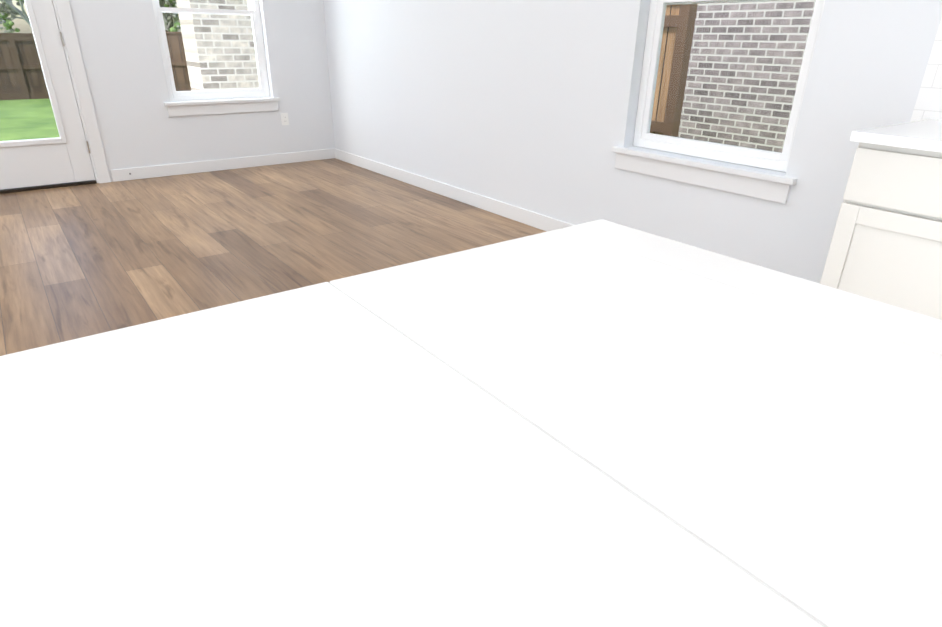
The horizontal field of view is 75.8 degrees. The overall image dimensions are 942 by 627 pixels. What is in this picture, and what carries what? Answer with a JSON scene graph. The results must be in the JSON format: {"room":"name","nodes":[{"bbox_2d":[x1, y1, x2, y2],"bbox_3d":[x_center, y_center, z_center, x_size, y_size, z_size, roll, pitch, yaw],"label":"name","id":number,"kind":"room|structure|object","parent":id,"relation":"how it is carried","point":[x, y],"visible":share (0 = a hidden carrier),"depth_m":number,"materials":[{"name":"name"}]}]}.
{"room":"kitchen","nodes":[
{"label":"kitchen","id":0,"kind":"room"},
{"bbox_2d":[69,0,334,181],"bbox_3d":[-4.486,-2.054,3.698,8.000,2.875,0.200,-17,30,-34],"label":"wall","id":1,"kind":"structure","parent":0,"point":[121,54],"depth_m":5.39,"materials":[{"name":"white paint"}]},
{"bbox_2d":[0,0,94,189],"bbox_3d":[-3.479,-1.984,4.437,0.845,2.104,0.124,-17,30,-34],"label":"patio door","id":2,"kind":"structure","parent":1,"relation":"in","point":[64,157],"depth_m":4.78,"materials":[{"name":"white paint"}]},
{"bbox_2d":[0,0,110,193],"bbox_3d":[-3.524,-2.042,4.468,1.048,2.239,0.178,-17,30,-34],"label":"door frame","id":3,"kind":"structure","parent":1,"relation":"attached to","point":[67,30],"depth_m":4.83,"materials":[{"name":"white painted wood"}]},
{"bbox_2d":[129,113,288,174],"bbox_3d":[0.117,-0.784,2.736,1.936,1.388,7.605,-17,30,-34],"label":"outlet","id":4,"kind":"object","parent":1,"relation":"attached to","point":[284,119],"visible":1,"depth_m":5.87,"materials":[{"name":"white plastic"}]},
{"bbox_2d":[152,0,269,100],"bbox_3d":[-2.300,-2.643,5.270,0.906,1.456,0.080,-17,30,-34],"label":"window","id":5,"kind":"structure","parent":1,"relation":"in","point":[253,11],"depth_m":5.42,"materials":[{"name":"white plastic"}]},
{"bbox_2d":[164,98,279,116],"bbox_3d":[-2.253,-1.891,5.528,1.020,0.117,0.107,-17,30,-34],"label":"window sill","id":6,"kind":"structure","parent":1,"relation":"attached to","point":[189,108],"depth_m":5.48,"materials":[{"name":"white wood"}]},
{"bbox_2d":[110,148,333,181],"bbox_3d":[-2.253,-1.416,5.716,2.030,0.100,0.013,-17,30,-34],"label":"baseboard","id":7,"kind":"structure","parent":1,"relation":"attached to","point":[282,158],"depth_m":5.63,"materials":[{"name":"white wood"}]},
{"bbox_2d":[0,158,546,355],"bbox_3d":[-1.564,0.957,0.799,8.000,0.120,9.950,-17,30,-34],"label":"floor","id":8,"kind":"structure","parent":0,"point":[78,261],"depth_m":3.78,"materials":[{"name":"brown wood"}]},
{"bbox_2d":[0,219,941,626],"bbox_3d":[0.464,0.619,-0.101,1.110,1.297,2.340,-17,30,-34],"label":"kitchen island","id":9,"kind":"object","parent":8,"relation":"on","point":[600,423],"visible":1,"depth_m":0.41,"materials":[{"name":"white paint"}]},
{"bbox_2d":[820,142,941,319],"bbox_3d":[1.781,-0.026,1.855,0.617,0.884,1.098,-17,30,-34],"label":"base cabinet","id":10,"kind":"object","parent":8,"relation":"on","point":[886,244],"visible":0.38,"depth_m":1.88,"materials":[{"name":"white paint"}]},
{"bbox_2d":[850,119,941,152],"bbox_3d":[1.771,-0.441,1.660,0.634,0.030,1.111,-17,30,-34],"label":"countertop","id":11,"kind":"structure","parent":10,"relation":"on","point":[925,135],"depth_m":1.84,"materials":[{"name":"white stone"}]},
{"bbox_2d":[323,0,941,283],"bbox_3d":[1.626,-1.310,2.265,0.200,2.875,9.750,-17,30,-34],"label":"wall","id":12,"kind":"structure","parent":0,"point":[531,105],"depth_m":3.57,"materials":[{"name":"white paint"}]},
{"bbox_2d":[334,148,573,231],"bbox_3d":[0.134,-0.800,4.443,0.013,0.100,5.150,-17,30,-34],"label":"baseboard","id":13,"kind":"structure","parent":12,"relation":"attached to","point":[530,218],"depth_m":4.69,"materials":[{"name":"white wood"}]},
{"bbox_2d":[612,146,796,203],"bbox_3d":[1.141,-0.720,3.071,0.107,0.117,1.030,-17,30,-34],"label":"window sill","id":14,"kind":"structure","parent":12,"relation":"attached to","point":[762,185],"depth_m":2.98,"materials":[{"name":"white wood"}]},
{"bbox_2d":[633,0,824,171],"bbox_3d":[1.229,-1.471,2.793,0.080,1.476,0.916,-17,30,-34],"label":"window","id":15,"kind":"structure","parent":12,"relation":"in","point":[644,137],"depth_m":3.02,"materials":[{"name":"white plastic"}]},
{"bbox_2d":[910,18,941,121],"bbox_3d":[2.604,-0.425,1.053,0.008,0.527,3.120,-17,30,-34],"label":"backsplash","id":16,"kind":"structure","parent":12,"relation":"attached to","point":[928,104],"depth_m":2.20,"materials":[{"name":"tile"}]},
{"label":"outside","id":17,"kind":"structure","parent":0,"visible":0},
{"bbox_2d":[0,98,59,140],"bbox_3d":[-1.421,-1.290,6.479,80.000,0.200,90.000,-17,30,-34],"label":"lawn","id":18,"kind":"structure","parent":17,"point":[13,131],"depth_m":10.67,"materials":[{"name":"green plant"}]},
{"bbox_2d":[0,0,30,32],"bbox_3d":[-12.484,-8.222,16.735,3.470,3.613,2.344,-17,30,-34],"label":"tree","id":19,"kind":"object","parent":18,"relation":"on","point":[11,8],"depth_m":16.70,"materials":[{"name":"green plant"}]},
{"bbox_2d":[0,30,190,99],"bbox_3d":[-6.518,-3.104,8.241,22.787,1.500,14.230,-17,30,-34],"label":"fence","id":20,"kind":"object","parent":18,"relation":"on","point":[34,83],"depth_m":13.81,"materials":[{"name":"brown wood"}]},
{"bbox_2d":[159,0,180,31],"bbox_3d":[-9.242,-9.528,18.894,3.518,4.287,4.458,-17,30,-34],"label":"tree","id":21,"kind":"object","parent":18,"relation":"on","point":[174,23],"depth_m":18.16,"materials":[{"name":"green plant"}]},
{"bbox_2d":[165,4,179,28],"bbox_3d":[-8.172,-9.186,19.582,3.047,3.122,3.505,-17,30,-34],"label":"tree","id":22,"kind":"object","parent":18,"relation":"on","point":[169,14],"depth_m":18.91,"materials":[{"name":"green plant"}]},
{"bbox_2d":[650,4,697,136],"bbox_3d":[0.300,-2.686,7.188,0.120,1.800,5.110,-17,30,-34],"label":"fence","id":23,"kind":"object","parent":18,"relation":"on","point":[663,79],"depth_m":5.28,"materials":[{"name":"brown wood"}]},
{"bbox_2d":[678,0,815,152],"bbox_3d":[6.239,-2.656,2.894,0.300,5.470,18.500,-17,30,-34],"label":"brick","id":24,"kind":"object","parent":18,"relation":"on","point":[762,62],"depth_m":7.00,"materials":[{"name":"grey brick"}]},
{"bbox_3d":[-3.910,-1.636,6.661,4.800,0.210,3.100,-17,30,-34],"label":"ground","id":25,"kind":"structure","parent":18,"relation":"on","visible":0},
{"bbox_2d":[176,0,259,90],"bbox_3d":[-3.152,-3.897,7.343,0.690,3.360,0.600,-17,30,-34],"label":"brick wall","id":26,"kind":"structure","parent":25,"relation":"on","point":[228,44],"depth_m":7.38,"materials":[{"name":"white brick"}]}
]}

